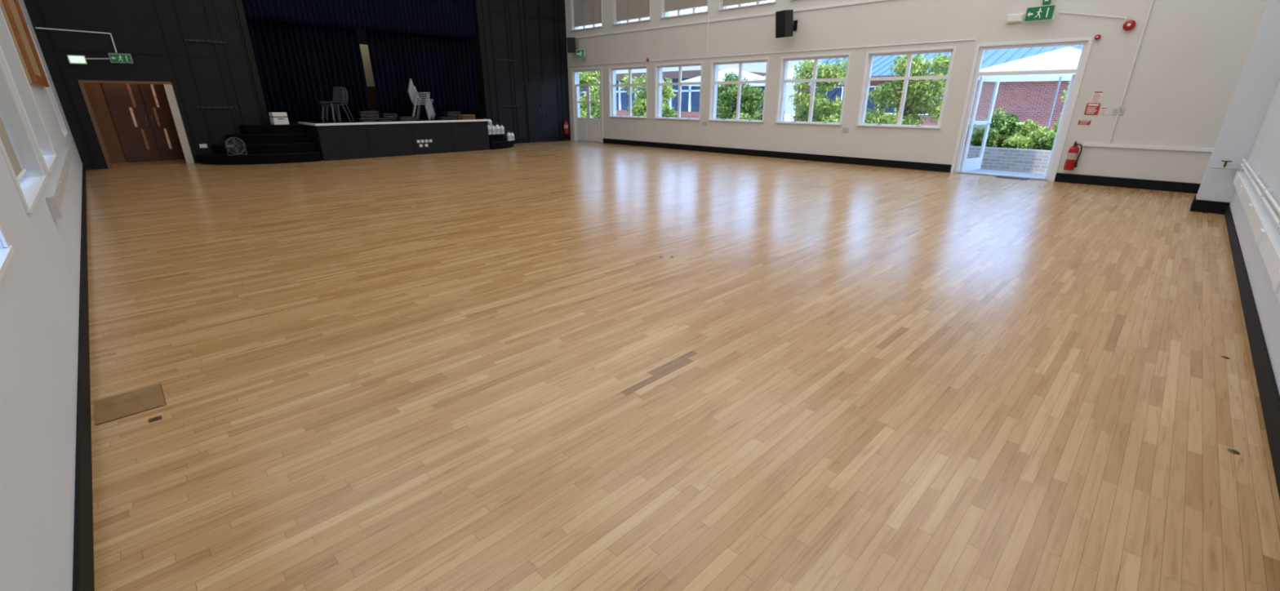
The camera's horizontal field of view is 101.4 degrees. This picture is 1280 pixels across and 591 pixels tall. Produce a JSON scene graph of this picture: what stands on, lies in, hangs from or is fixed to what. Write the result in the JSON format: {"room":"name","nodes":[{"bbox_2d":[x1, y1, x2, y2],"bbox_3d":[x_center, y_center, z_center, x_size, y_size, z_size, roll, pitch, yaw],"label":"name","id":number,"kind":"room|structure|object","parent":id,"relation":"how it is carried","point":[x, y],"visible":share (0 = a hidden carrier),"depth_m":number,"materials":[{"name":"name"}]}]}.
{"room":"community hall","nodes":[
{"label":"community hall","id":0,"kind":"room"},
{"bbox_2d":[0,0,82,590],"bbox_3d":[-6.201,-3.596,4.519,0.300,6.650,18.402,-19,28,-41],"label":"wall","id":1,"kind":"structure","parent":0,"point":[40,284],"depth_m":2.15,"materials":[{"name":"white paint"}]},
{"bbox_2d":[0,224,14,282],"bbox_3d":[-1.894,-0.747,1.060,0.196,1.850,2.250,-19,28,-41],"label":"window","id":2,"kind":"structure","parent":1,"relation":"in","point":[6,253],"depth_m":2.08,"materials":[{"name":"white paint"}]},
{"bbox_2d":[0,60,48,213],"bbox_3d":[-4.131,-1.539,3.169,0.196,1.850,1.900,-19,28,-41],"label":"window","id":3,"kind":"structure","parent":1,"relation":"in","point":[29,189],"depth_m":3.74,"materials":[{"name":"white paint"}]},
{"bbox_2d":[0,0,49,87],"bbox_3d":[-7.716,-3.646,6.403,0.060,2.000,3.000,-19,28,-41],"label":"notice board","id":4,"kind":"object","parent":1,"relation":"attached to","point":[11,9],"visible":1,"depth_m":6.47,"materials":[{"name":"brown wood"}]},
{"bbox_2d":[0,6,57,173],"bbox_3d":[-5.823,-2.138,4.763,0.196,1.850,1.900,-19,28,-41],"label":"window","id":5,"kind":"structure","parent":1,"relation":"in","point":[49,161],"depth_m":5.11,"materials":[{"name":"white paint"}]},
{"bbox_2d":[24,17,68,137],"bbox_3d":[-10.016,-3.622,8.714,0.196,1.850,1.800,-19,28,-41],"label":"window","id":6,"kind":"structure","parent":1,"relation":"in","point":[65,134],"depth_m":9.15,"materials":[{"name":"white paint"}]},
{"bbox_2d":[44,147,71,219],"bbox_3d":[-6.529,-1.421,5.939,0.044,0.160,6.200,-19,28,-41],"label":"radiator","id":7,"kind":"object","parent":1,"relation":"attached to","point":[54,199],"depth_m":4.62,"materials":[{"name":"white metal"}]},
{"bbox_2d":[72,164,94,590],"bbox_3d":[-6.132,-0.642,5.778,0.013,0.134,17.842,-19,28,-41],"label":"baseboard","id":8,"kind":"structure","parent":1,"relation":"attached to","point":[83,580],"depth_m":2.24,"materials":[{"name":"black paint"}]},
{"bbox_2d":[83,28,483,163],"bbox_3d":[-9.987,-7.766,15.598,10.550,6.600,3.730,-19,28,-41],"label":"wall","id":9,"kind":"structure","parent":0,"point":[95,91],"depth_m":12.91,"materials":[{"name":"paint"}]},
{"bbox_2d":[101,83,183,161],"bbox_3d":[-12.454,-4.470,13.287,1.320,2.010,0.097,-19,28,-41],"label":"door","id":10,"kind":"structure","parent":9,"relation":"in","point":[125,101],"depth_m":13.23,"materials":[{"name":"brown wood"}]},
{"bbox_2d":[23,0,570,169],"bbox_3d":[-7.659,-7.578,15.180,13.672,6.650,0.200,-19,28,-41],"label":"wall","id":11,"kind":"structure","parent":0,"point":[134,25],"depth_m":12.64,"materials":[{"name":"black paint"}]},
{"bbox_2d":[35,26,116,59],"bbox_3d":[-11.995,-5.369,11.205,1.125,0.574,0.026,-19,28,-41],"label":"conduit","id":12,"kind":"object","parent":11,"relation":"attached to","point":[35,27],"depth_m":11.34,"materials":[{"name":"white paint"}]},
{"bbox_2d":[66,54,87,64],"bbox_3d":[-12.054,-5.053,11.218,0.270,0.170,0.078,-19,28,-41],"label":"emergency light","id":13,"kind":"object","parent":11,"relation":"attached to","point":[72,59],"visible":1,"depth_m":11.20,"materials":[{"name":"white plastic"}]},
{"bbox_2d":[68,55,85,62],"bbox_3d":[-12.037,-5.047,11.203,0.230,0.130,0.025,-19,28,-41],"label":"diffuser","id":14,"kind":"object","parent":13,"relation":"attached to","point":[72,59],"depth_m":11.19,"materials":[{"name":"plastic"}]},
{"bbox_2d":[108,53,133,63],"bbox_3d":[-11.548,-5.277,11.652,0.360,0.190,0.033,-19,28,-41],"label":"exit sign","id":15,"kind":"object","parent":11,"relation":"attached to","point":[114,57],"visible":1,"depth_m":11.64,"materials":[{"name":"green plastic"}]},
{"bbox_2d":[77,80,194,168],"bbox_3d":[-11.683,-3.996,12.233,1.550,1.879,0.230,-19,28,-41],"label":"door frame","id":16,"kind":"structure","parent":11,"relation":"in","point":[168,87],"depth_m":12.31,"materials":[{"name":"beige paint"}]},
{"bbox_2d":[184,37,226,43],"bbox_3d":[-10.406,-6.119,12.566,0.800,0.087,0.082,-19,28,-41],"label":"hook rail","id":17,"kind":"object","parent":11,"relation":"attached to","point":[187,38],"visible":1,"depth_m":12.57,"materials":[{"name":"metal"}]},
{"bbox_2d":[196,105,237,108],"bbox_3d":[-10.495,-4.684,13.011,0.800,0.087,0.082,-19,28,-41],"label":"hook rail","id":18,"kind":"object","parent":11,"relation":"attached to","point":[199,106],"visible":1,"depth_m":13.01,"materials":[{"name":"metal"}]},
{"bbox_2d":[35,0,567,161],"bbox_3d":[-7.571,-7.654,15.056,13.632,6.420,0.049,-19,28,-41],"label":"trim","id":19,"kind":"structure","parent":11,"relation":"attached to","point":[239,6],"depth_m":13.39,"materials":[{"name":"black paint"}]},
{"bbox_2d":[241,0,475,38],"bbox_3d":[-7.651,-8.601,14.875,6.327,1.921,0.158,-19,28,-41],"label":"valance","id":20,"kind":"object","parent":11,"relation":"hanging from","point":[449,18],"visible":1,"depth_m":15.13,"materials":[{"name":"blue fabric"}]},
{"bbox_2d":[195,135,570,163],"bbox_3d":[-6.896,-4.801,16.867,11.660,0.169,0.019,-19,28,-41],"label":"baseboard","id":21,"kind":"structure","parent":11,"relation":"attached to","point":[568,137],"depth_m":19.38,"materials":[{"name":"black paint"}]},
{"bbox_2d":[525,83,555,142],"bbox_3d":[-3.654,-6.782,19.492,1.200,2.040,0.069,-19,28,-41],"label":"door","id":22,"kind":"structure","parent":11,"relation":"in","point":[540,97],"depth_m":19.48,"materials":[{"name":"black paint"}]},
{"bbox_2d":[563,119,568,133],"bbox_3d":[-2.870,-6.551,20.294,0.192,0.530,0.206,-1,20,-3],"label":"fire extinguisher","id":23,"kind":"object","parent":11,"relation":"attached to","point":[565,122],"visible":1,"depth_m":20.26,"materials":[{"name":"red metal"}]},
{"bbox_2d":[85,140,1279,590],"bbox_3d":[-1.781,-2.379,10.796,14.272,0.100,19.902,-19,28,-41],"label":"floor","id":24,"kind":"structure","parent":0,"point":[477,370],"depth_m":2.99,"materials":[{"name":"brown wood"}]},
{"bbox_2d":[94,383,166,426],"bbox_3d":[-2.678,0.565,2.753,0.266,0.003,0.309,-19,28,-41],"label":"floor hatch","id":25,"kind":"object","parent":24,"relation":"on","point":[135,402],"visible":1,"depth_m":2.74,"materials":[{"name":"brown wood"}]},
{"bbox_2d":[196,123,320,164],"bbox_3d":[-9.592,-3.791,13.123,2.309,0.881,1.559,-19,28,-41],"label":"steps","id":26,"kind":"structure","parent":24,"relation":"on","point":[265,144],"depth_m":13.17,"materials":[{"name":"black carpet"}]},
{"bbox_2d":[224,137,247,155],"bbox_3d":[-9.788,-3.615,12.679,0.220,0.420,0.400,14,25,33],"label":"floor fan","id":27,"kind":"object","parent":26,"relation":"on","point":[234,144],"visible":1,"depth_m":12.65,"materials":[{"name":"grey metal"}]},
{"bbox_2d":[268,111,288,124],"bbox_3d":[-9.324,-4.575,13.537,0.301,0.300,0.346,16,26,37],"label":"equipment case","id":28,"kind":"object","parent":26,"relation":"on","point":[279,117],"visible":1,"depth_m":13.46,"materials":[{"name":"white plastic"}]},
{"bbox_2d":[269,116,489,160],"bbox_3d":[-8.249,-5.176,16.781,6.290,0.923,5.300,-19,28,-41],"label":"stage","id":29,"kind":"object","parent":24,"relation":"on","point":[343,140],"visible":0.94,"depth_m":14.66,"materials":[{"name":"black paint"}]},
{"bbox_2d":[241,1,370,120],"bbox_3d":[-9.127,-7.091,14.294,2.725,4.351,0.249,-19,28,-41],"label":"stage curtain","id":30,"kind":"object","parent":29,"relation":"on","point":[300,66],"visible":0.73,"depth_m":14.51,"materials":[{"name":"blue fabric"}]},
{"bbox_2d":[320,91,351,122],"bbox_3d":[-8.137,-5.052,13.947,0.476,0.835,0.511,9,22,23],"label":"chair","id":31,"kind":"object","parent":29,"relation":"on","point":[334,104],"visible":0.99,"depth_m":13.90,"materials":[{"name":"plastic"}]},
{"bbox_2d":[319,86,350,119],"bbox_3d":[-8.146,-5.104,13.908,0.476,0.835,0.511,9,22,23],"label":"chair","id":32,"kind":"object","parent":31,"relation":"on","point":[338,91],"visible":1,"depth_m":13.97,"materials":[{"name":"plastic"}]},
{"bbox_2d":[327,92,354,121],"bbox_3d":[-8.407,-5.291,14.585,0.476,0.835,0.511,6,21,14],"label":"chair","id":33,"kind":"object","parent":29,"relation":"on","point":[347,92],"visible":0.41,"depth_m":14.54,"materials":[{"name":"plastic"}]},
{"bbox_2d":[325,87,352,119],"bbox_3d":[-8.412,-5.342,14.545,0.476,0.835,0.511,6,21,14],"label":"chair","id":34,"kind":"object","parent":33,"relation":"on","point":[344,88],"visible":0.44,"depth_m":14.59,"materials":[{"name":"plastic"}]},
{"bbox_2d":[355,111,379,120],"bbox_3d":[-7.785,-5.142,15.002,0.506,0.260,0.391,-19,28,-41],"label":"equipment case","id":35,"kind":"object","parent":29,"relation":"on","point":[360,114],"visible":0.89,"depth_m":14.86,"materials":[{"name":"black plastic"}]},
{"bbox_2d":[359,44,379,116],"bbox_3d":[-9.010,-6.976,17.075,1.400,2.210,0.060,-19,28,-41],"label":"wall","id":36,"kind":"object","parent":29,"relation":"on","point":[372,97],"visible":0.02,"depth_m":17.15,"materials":[{"name":"brown wood"}]},
{"bbox_2d":[355,117,394,121],"bbox_3d":[-7.375,-4.890,14.579,0.900,0.085,0.400,-19,28,-41],"label":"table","id":37,"kind":"object","parent":29,"relation":"on","point":[375,118],"visible":1,"depth_m":14.45,"materials":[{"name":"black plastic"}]},
{"bbox_2d":[378,113,397,119],"bbox_3d":[-7.381,-5.249,15.390,0.406,0.190,0.391,-19,28,-41],"label":"equipment case","id":38,"kind":"object","parent":29,"relation":"on","point":[394,116],"visible":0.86,"depth_m":15.27,"materials":[{"name":"black plastic"}]},
{"bbox_2d":[396,115,415,120],"bbox_3d":[-6.668,-5.043,14.944,0.426,0.120,0.341,-19,28,-41],"label":"equipment case","id":39,"kind":"object","parent":29,"relation":"on","point":[408,117],"visible":1,"depth_m":14.84,"materials":[{"name":"black plastic"}]},
{"bbox_2d":[407,89,430,119],"bbox_3d":[-6.521,-5.610,15.452,0.511,0.835,0.476,-9,22,-23],"label":"chair","id":40,"kind":"object","parent":29,"relation":"on","point":[410,95],"visible":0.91,"depth_m":15.35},
{"bbox_2d":[408,87,431,118],"bbox_3d":[-6.503,-5.671,15.438,0.511,0.835,0.476,-9,22,-23],"label":"chair","id":41,"kind":"object","parent":40,"relation":"on","point":[414,101],"visible":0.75,"depth_m":15.29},
{"bbox_2d":[408,85,431,115],"bbox_3d":[-6.485,-5.732,15.424,0.511,0.835,0.476,-9,22,-23],"label":"chair","id":42,"kind":"object","parent":41,"relation":"on","point":[414,98],"visible":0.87,"depth_m":15.28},
{"bbox_2d":[408,83,431,113],"bbox_3d":[-6.467,-5.793,15.410,0.511,0.835,0.476,-9,22,-23],"label":"chair","id":43,"kind":"object","parent":42,"relation":"on","point":[410,85],"visible":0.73,"depth_m":15.22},
{"bbox_2d":[408,80,431,111],"bbox_3d":[-6.448,-5.854,15.397,0.511,0.835,0.476,-9,22,-23],"label":"chair","id":44,"kind":"object","parent":43,"relation":"on","point":[410,82],"visible":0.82,"depth_m":15.23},
{"bbox_2d":[409,78,432,109],"bbox_3d":[-6.430,-5.915,15.383,0.511,0.835,0.476,-9,22,-23],"label":"chair","id":45,"kind":"object","parent":44,"relation":"on","point":[415,91],"visible":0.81,"depth_m":15.22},
{"bbox_2d":[365,29,479,117],"bbox_3d":[-6.800,-7.895,16.463,3.367,4.351,0.246,-19,28,-41],"label":"stage curtain","id":46,"kind":"object","parent":29,"relation":"on","point":[444,67],"visible":0.66,"depth_m":16.62,"materials":[{"name":"blue fabric"}]},
{"bbox_2d":[442,111,461,119],"bbox_3d":[-5.941,-5.711,16.594,0.456,0.220,0.391,-19,28,-41],"label":"equipment case","id":47,"kind":"object","parent":29,"relation":"on","point":[454,113],"visible":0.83,"depth_m":16.46,"materials":[{"name":"black plastic"}]},
{"bbox_2d":[458,114,475,119],"bbox_3d":[-5.347,-5.528,16.221,0.400,0.140,0.340,-19,28,-41],"label":"cardboard box","id":48,"kind":"object","parent":29,"relation":"on","point":[463,117],"visible":0.99,"depth_m":16.15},
{"bbox_2d":[488,133,514,149],"bbox_3d":[-4.747,-5.464,17.635,1.509,0.881,1.559,-19,28,-41],"label":"steps","id":49,"kind":"structure","parent":24,"relation":"on","point":[497,141],"depth_m":17.12,"materials":[{"name":"black carpet"}]},
{"bbox_2d":[995,175,1029,179],"bbox_3d":[7.705,-2.436,10.838,0.190,0.016,0.550,-19,28,-41],"label":"door mat","id":50,"kind":"object","parent":24,"relation":"on","point":[999,176],"visible":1,"depth_m":10.81,"materials":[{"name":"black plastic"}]},
{"bbox_2d":[783,113,1044,177],"bbox_3d":[12.005,-12.492,38.162,46.410,0.170,100.000,-19,28,-41],"label":"outdoor pavement","id":51,"kind":"structure","parent":0,"point":[788,117],"depth_m":12.03,"materials":[{"name":"concrete"}]},
{"bbox_2d":[578,71,599,118],"bbox_3d":[-3.334,-10.178,26.896,3.416,3.310,2.663,-2,21,-7],"label":"tree","id":52,"kind":"object","parent":51,"relation":"on","point":[584,77],"visible":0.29,"depth_m":26.46,"materials":[{"name":"green plant"}]},
{"bbox_2d":[619,72,676,116],"bbox_3d":[0.367,-8.199,22.602,2.442,2.623,2.073,2,21,5],"label":"tree","id":53,"kind":"object","parent":51,"relation":"on","point":[639,108],"visible":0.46,"depth_m":22.23,"materials":[{"name":"green plant"}]},
{"bbox_2d":[662,105,677,117],"bbox_3d":[1.081,-6.555,20.057,0.971,1.390,0.932,-19,28,-41],"label":"shrub","id":54,"kind":"object","parent":51,"relation":"on","point":[666,109],"visible":0.19,"depth_m":19.79,"materials":[{"name":"green plant"}]},
{"bbox_2d":[579,69,784,120],"bbox_3d":[-1.838,-15.009,40.143,8.600,3.100,25.000,-19,28,-41],"label":"building","id":55,"kind":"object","parent":51,"relation":"on","point":[690,101],"visible":0.09,"depth_m":31.06,"materials":[{"name":"red brick"}]},
{"bbox_2d":[681,66,764,86],"bbox_3d":[4.042,-8.715,23.602,3.216,2.900,3.217,-19,28,-41],"label":"parasol","id":56,"kind":"object","parent":51,"relation":"on","point":[749,76],"visible":0.25,"depth_m":22.73,"materials":[{"name":"white fabric"}]},
{"bbox_2d":[715,70,764,119],"bbox_3d":[3.578,-7.085,19.701,2.006,2.580,2.135,-7,22,-19],"label":"tree","id":57,"kind":"object","parent":51,"relation":"on","point":[751,99],"visible":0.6,"depth_m":19.22,"materials":[{"name":"green plant"}]},
{"bbox_2d":[733,111,751,119],"bbox_3d":[3.539,-5.789,18.301,0.886,1.185,0.923,3,21,7],"label":"shrub","id":58,"kind":"object","parent":51,"relation":"on","point":[744,117],"visible":0.02,"depth_m":18.03,"materials":[{"name":"green plant"}]},
{"bbox_2d":[752,107,763,119],"bbox_3d":[4.082,-5.604,17.465,0.944,1.372,0.877,-19,28,-41],"label":"shrub","id":59,"kind":"object","parent":51,"relation":"on","point":[757,116],"visible":0.06,"depth_m":17.26,"materials":[{"name":"green plant"}]},
{"bbox_2d":[753,61,842,92],"bbox_3d":[6.720,-7.691,20.805,3.216,2.950,3.218,-19,28,-41],"label":"parasol","id":60,"kind":"object","parent":51,"relation":"on","point":[790,71],"visible":0.05,"depth_m":20.26,"materials":[{"name":"white fabric"}]},
{"bbox_2d":[787,57,847,121],"bbox_3d":[6.018,-6.356,17.369,2.188,2.854,2.617,12,24,29],"label":"tree","id":61,"kind":"object","parent":51,"relation":"on","point":[823,108],"visible":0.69,"depth_m":16.84,"materials":[{"name":"green plant"}]},
{"bbox_2d":[823,113,840,122],"bbox_3d":[5.797,-4.820,15.650,0.959,1.199,0.884,-19,28,-41],"label":"shrub","id":62,"kind":"object","parent":51,"relation":"on","point":[833,116],"visible":0.05,"depth_m":15.39,"materials":[{"name":"green plant"}]},
{"bbox_2d":[864,53,951,124],"bbox_3d":[7.827,-5.580,15.300,2.657,2.853,2.383,-5,21,-14],"label":"tree","id":63,"kind":"object","parent":51,"relation":"on","point":[921,94],"visible":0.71,"depth_m":15.02,"materials":[{"name":"green plant"}]},
{"bbox_2d":[795,44,1083,130],"bbox_3d":[19.690,-10.617,26.694,9.580,4.370,21.800,-19,28,-41],"label":"brick building","id":64,"kind":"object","parent":51,"relation":"on","point":[1033,100],"visible":0.06,"depth_m":24.39,"materials":[{"name":"red brick"}]},
{"bbox_2d":[960,142,1051,173],"bbox_3d":[9.517,-3.464,13.014,2.600,0.490,4.400,-19,28,-41],"label":"brick planter","id":65,"kind":"object","parent":51,"relation":"on","point":[1029,160],"visible":0.14,"depth_m":12.13,"materials":[{"name":"brick"}]},
{"bbox_2d":[964,118,982,145],"bbox_3d":[8.604,-4.271,13.715,0.666,0.710,0.680,-19,28,-41],"label":"shrub","id":66,"kind":"object","parent":65,"relation":"on","point":[975,127],"visible":0.14,"depth_m":13.54,"materials":[{"name":"green plant"}]},
{"bbox_2d":[970,125,1000,146],"bbox_3d":[8.483,-3.895,12.920,0.598,0.567,0.639,-2,21,-6],"label":"shrub","id":67,"kind":"object","parent":65,"relation":"on","point":[993,135],"visible":0.66,"depth_m":12.80,"materials":[{"name":"green plant"}]},
{"bbox_2d":[982,106,1008,128],"bbox_3d":[9.394,-4.482,13.847,0.640,1.002,0.647,-19,28,-41],"label":"shrub","id":68,"kind":"object","parent":65,"relation":"on","point":[995,119],"visible":0.27,"depth_m":13.70,"materials":[{"name":"green plant"}]},
{"bbox_2d":[995,112,1024,147],"bbox_3d":[9.205,-4.122,13.139,0.695,0.880,0.719,-19,28,-41],"label":"shrub","id":69,"kind":"object","parent":65,"relation":"on","point":[1009,126],"visible":0.78,"depth_m":12.97,"materials":[{"name":"green plant"}]},
{"bbox_2d":[1001,133,1035,149],"bbox_3d":[9.001,-3.615,12.477,0.670,0.472,0.698,-19,28,-41],"label":"shrub","id":70,"kind":"object","parent":65,"relation":"in","point":[1020,141],"visible":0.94,"depth_m":12.32,"materials":[{"name":"green plant"}]},
{"bbox_2d":[1018,118,1041,137],"bbox_3d":[9.946,-4.169,13.446,0.613,0.715,0.639,-19,28,-41],"label":"shrub","id":71,"kind":"object","parent":65,"relation":"on","point":[1026,130],"visible":0.5,"depth_m":13.29,"materials":[{"name":"green plant"}]},
{"bbox_2d":[1028,126,1055,150],"bbox_3d":[9.727,-3.793,12.671,0.634,0.590,0.641,-19,28,-41],"label":"shrub","id":72,"kind":"object","parent":65,"relation":"on","point":[1041,133],"visible":0.52,"depth_m":12.62,"materials":[{"name":"green plant"}]},
{"bbox_2d":[1037,132,1056,150],"bbox_3d":[9.473,-3.487,11.991,0.550,0.498,0.589,-5,21,-15],"label":"shrub","id":73,"kind":"object","parent":65,"relation":"on","point":[1046,144],"visible":0.54,"depth_m":11.97,"materials":[{"name":"green plant"}]},
{"bbox_2d":[978,46,1081,129],"bbox_3d":[11.932,-5.548,15.095,3.816,2.950,3.817,-19,28,-41],"label":"parasol","id":74,"kind":"object","parent":51,"relation":"on","point":[1065,58],"visible":0.42,"depth_m":14.28,"materials":[{"name":"white fabric"}]},
{"bbox_2d":[564,0,1269,183],"bbox_3d":[3.711,-7.019,13.752,0.300,6.650,18.402,-19,28,-41],"label":"wall","id":75,"kind":"structure","parent":0,"point":[1192,57],"depth_m":11.06,"materials":[{"name":"beige paint"}]},
{"bbox_2d":[566,37,575,53],"bbox_3d":[-2.468,-9.118,19.081,0.297,0.527,0.508,2,21,5],"label":"wall speaker","id":76,"kind":"object","parent":75,"relation":"attached to","point":[571,42],"visible":1,"depth_m":18.88,"materials":[{"name":"black plastic"}]},
{"bbox_2d":[576,49,585,57],"bbox_3d":[-2.131,-8.696,18.852,0.320,0.280,0.033,5,21,13],"label":"exit sign","id":77,"kind":"object","parent":75,"relation":"attached to","point":[580,53],"visible":1,"depth_m":18.84,"materials":[{"name":"green plastic"}]},
{"bbox_2d":[570,0,603,31],"bbox_3d":[-1.858,-10.085,18.445,0.203,1.270,1.750,-19,28,-41],"label":"window","id":78,"kind":"structure","parent":75,"relation":"in","point":[586,12],"depth_m":18.53,"materials":[{"name":"white paint"}]},
{"bbox_2d":[571,66,603,142],"bbox_3d":[-1.939,-7.114,19.618,0.118,2.599,1.740,-19,28,-41],"label":"door","id":79,"kind":"structure","parent":75,"relation":"in","point":[587,129],"depth_m":19.74,"materials":[{"name":"white paint"}]},
{"bbox_2d":[608,64,648,118],"bbox_3d":[-0.386,-6.992,18.014,0.206,1.660,1.920,-19,28,-41],"label":"window","id":80,"kind":"structure","parent":75,"relation":"in","point":[629,85],"depth_m":18.10,"materials":[{"name":"white paint"}]},
{"bbox_2d":[612,0,650,25],"bbox_3d":[-0.244,-9.514,16.924,0.203,1.270,1.770,-19,28,-41],"label":"window","id":81,"kind":"structure","parent":75,"relation":"in","point":[626,10],"depth_m":17.06,"materials":[{"name":"white paint"}]},
{"bbox_2d":[653,61,702,119],"bbox_3d":[1.210,-6.426,16.510,0.206,1.660,1.950,-19,28,-41],"label":"window","id":82,"kind":"structure","parent":75,"relation":"in","point":[680,65],"depth_m":16.55,"materials":[{"name":"white paint"}]},
{"bbox_2d":[659,0,708,18],"bbox_3d":[1.342,-8.953,15.430,0.203,1.270,1.870,-19,28,-41],"label":"window","id":83,"kind":"structure","parent":75,"relation":"in","point":[669,5],"depth_m":15.65,"materials":[{"name":"white paint"}]},
{"bbox_2d":[707,57,768,122],"bbox_3d":[2.807,-5.861,15.006,0.206,1.660,1.940,-19,28,-41],"label":"window","id":84,"kind":"structure","parent":75,"relation":"in","point":[740,82],"depth_m":15.05,"materials":[{"name":"white paint"}]},
{"bbox_2d":[717,0,776,10],"bbox_3d":[2.903,-8.400,13.959,0.203,1.270,1.860,-19,28,-41],"label":"window","id":85,"kind":"structure","parent":75,"relation":"in","point":[725,2],"depth_m":14.32,"materials":[{"name":"white paint"}]},
{"bbox_2d":[775,9,797,38],"bbox_3d":[3.706,-6.831,13.185,0.560,0.632,0.337,-12,23,-28],"label":"wall speaker","id":86,"kind":"object","parent":75,"relation":"attached to","point":[785,24],"visible":1,"depth_m":13.06,"materials":[{"name":"black plastic"}]},
{"bbox_2d":[775,11,784,36],"bbox_3d":[3.497,-6.770,13.077,0.076,0.537,0.300,-12,23,-28],"label":"grille","id":87,"kind":"object","parent":86,"relation":"attached to","point":[780,15],"depth_m":13.07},
{"bbox_2d":[774,52,851,124],"bbox_3d":[4.424,-5.289,13.482,0.206,1.660,1.890,-19,28,-41],"label":"window","id":88,"kind":"structure","parent":75,"relation":"in","point":[814,80],"depth_m":13.50,"materials":[{"name":"white paint"}]},
{"bbox_2d":[568,0,1213,151],"bbox_3d":[3.577,-7.334,13.522,0.039,5.900,17.822,-19,28,-41],"label":"trim","id":89,"kind":"structure","parent":75,"relation":"attached to","point":[1096,144],"depth_m":12.06,"materials":[{"name":"white paint"}]},
{"bbox_2d":[603,137,1200,193],"bbox_3d":[4.238,-3.762,14.150,0.021,0.169,15.902,-19,28,-41],"label":"baseboard","id":90,"kind":"structure","parent":75,"relation":"attached to","point":[1182,187],"depth_m":12.41,"materials":[{"name":"black paint"}]},
{"bbox_2d":[855,45,956,128],"bbox_3d":[6.027,-4.721,11.971,0.206,1.660,1.900,-19,28,-41],"label":"window","id":91,"kind":"structure","parent":75,"relation":"in","point":[952,49],"depth_m":11.94,"materials":[{"name":"white paint"}]},
{"bbox_2d":[1005,13,1024,23],"bbox_3d":[7.301,-5.404,10.205,0.078,0.160,0.280,-19,28,-41],"label":"emergency light","id":92,"kind":"object","parent":75,"relation":"attached to","point":[1018,17],"visible":1,"depth_m":10.18,"materials":[{"name":"white plastic"}]},
{"bbox_2d":[1006,13,1022,22],"bbox_3d":[7.284,-5.398,10.189,0.025,0.120,0.240,-19,28,-41],"label":"diffuser","id":93,"kind":"object","parent":92,"relation":"attached to","point":[1011,17],"depth_m":10.18,"materials":[{"name":"white plastic"}]},
{"bbox_2d":[950,36,1093,181],"bbox_3d":[7.913,-3.838,10.901,0.972,2.599,1.880,-19,28,-41],"label":"door","id":94,"kind":"structure","parent":75,"relation":"in","point":[1076,79],"depth_m":10.64,"materials":[{"name":"white paint"}]},
{"bbox_2d":[1023,4,1056,22],"bbox_3d":[7.522,-5.312,9.860,0.033,0.250,0.460,-15,25,-35],"label":"exit sign","id":95,"kind":"object","parent":75,"relation":"attached to","point":[1046,12],"visible":1,"depth_m":9.84,"materials":[{"name":"green plastic"}]},
{"bbox_2d":[1063,141,1082,170],"bbox_3d":[8.288,-2.680,10.048,0.208,0.530,0.192,-1,21,-3],"label":"fire extinguisher","id":96,"kind":"object","parent":75,"relation":"attached to","point":[1070,163],"visible":1,"depth_m":10.01,"materials":[{"name":"red metal"}]},
{"bbox_2d":[1077,120,1091,124],"bbox_3d":[8.387,-3.266,9.887,0.006,0.080,0.180,-19,28,-41],"label":"notice","id":97,"kind":"object","parent":75,"relation":"attached to","point":[1080,122],"visible":1,"depth_m":9.89,"materials":[{"name":"red plastic"}]},
{"bbox_2d":[1084,103,1100,115],"bbox_3d":[8.430,-3.475,9.764,0.006,0.200,0.200,-19,28,-41],"label":"notice","id":98,"kind":"object","parent":75,"relation":"attached to","point":[1091,108],"visible":1,"depth_m":9.76,"materials":[{"name":"red plastic"}]},
{"bbox_2d":[1090,90,1104,101],"bbox_3d":[8.445,-3.686,9.670,0.006,0.180,0.160,-19,28,-41],"label":"notice","id":99,"kind":"object","parent":75,"relation":"attached to","point":[1097,95],"visible":1,"depth_m":9.67,"materials":[{"name":"white plastic"}]},
{"bbox_2d":[1111,107,1124,114],"bbox_3d":[8.695,-3.347,9.521,0.014,0.110,0.160,-19,28,-41],"label":"wall socket","id":100,"kind":"object","parent":75,"relation":"attached to","point":[1116,110],"visible":1,"depth_m":9.52,"materials":[{"name":"white plastic"}]},
{"bbox_2d":[1122,19,1136,31],"bbox_3d":[8.527,-4.712,9.131,0.096,0.170,0.170,-19,28,-41],"label":"bell","id":101,"kind":"object","parent":75,"relation":"attached to","point":[1129,24],"visible":1,"depth_m":9.11,"materials":[{"name":"red metal"}]},
{"bbox_2d":[1229,78,1279,395],"bbox_3d":[5.098,-3.062,3.158,13.672,6.650,0.200,-19,28,-41],"label":"wall","id":102,"kind":"structure","parent":0,"point":[1264,157],"depth_m":4.79,"materials":[{"name":"white paint"}]},
{"bbox_2d":[1190,195,1230,214],"bbox_3d":[8.295,-1.319,7.630,0.440,0.169,0.360,-19,28,-41],"label":"baseboard","id":103,"kind":"object","parent":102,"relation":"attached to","point":[1199,206],"visible":0.79,"depth_m":7.49,"materials":[{"name":"black paint"}]},
{"bbox_2d":[1195,0,1279,202],"bbox_3d":[8.310,-4.328,6.499,0.400,6.600,0.341,-19,28,-41],"label":"pier","id":104,"kind":"structure","parent":102,"relation":"attached to","point":[1260,77],"depth_m":7.04,"materials":[{"name":"white paint"}]},
{"bbox_2d":[1211,160,1235,169],"bbox_3d":[8.104,-1.815,7.259,0.116,0.111,0.236,-19,28,-41],"label":"valve","id":105,"kind":"object","parent":104,"relation":"attached to","point":[1224,166],"visible":1,"depth_m":7.22,"materials":[{"name":"grey metal"}]},
{"bbox_2d":[1224,204,1279,499],"bbox_3d":[5.016,-0.086,4.350,13.612,0.139,0.013,-19,28,-41],"label":"baseboard","id":106,"kind":"structure","parent":102,"relation":"attached to","point":[1269,397],"depth_m":3.12,"materials":[{"name":"black paint"}]},
{"bbox_2d":[1232,158,1279,302],"bbox_3d":[4.851,-0.563,4.042,9.500,0.310,0.074,-19,28,-41],"label":"radiator","id":107,"kind":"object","parent":102,"relation":"attached to","point":[1267,237],"depth_m":4.28,"materials":[{"name":"white paint"}]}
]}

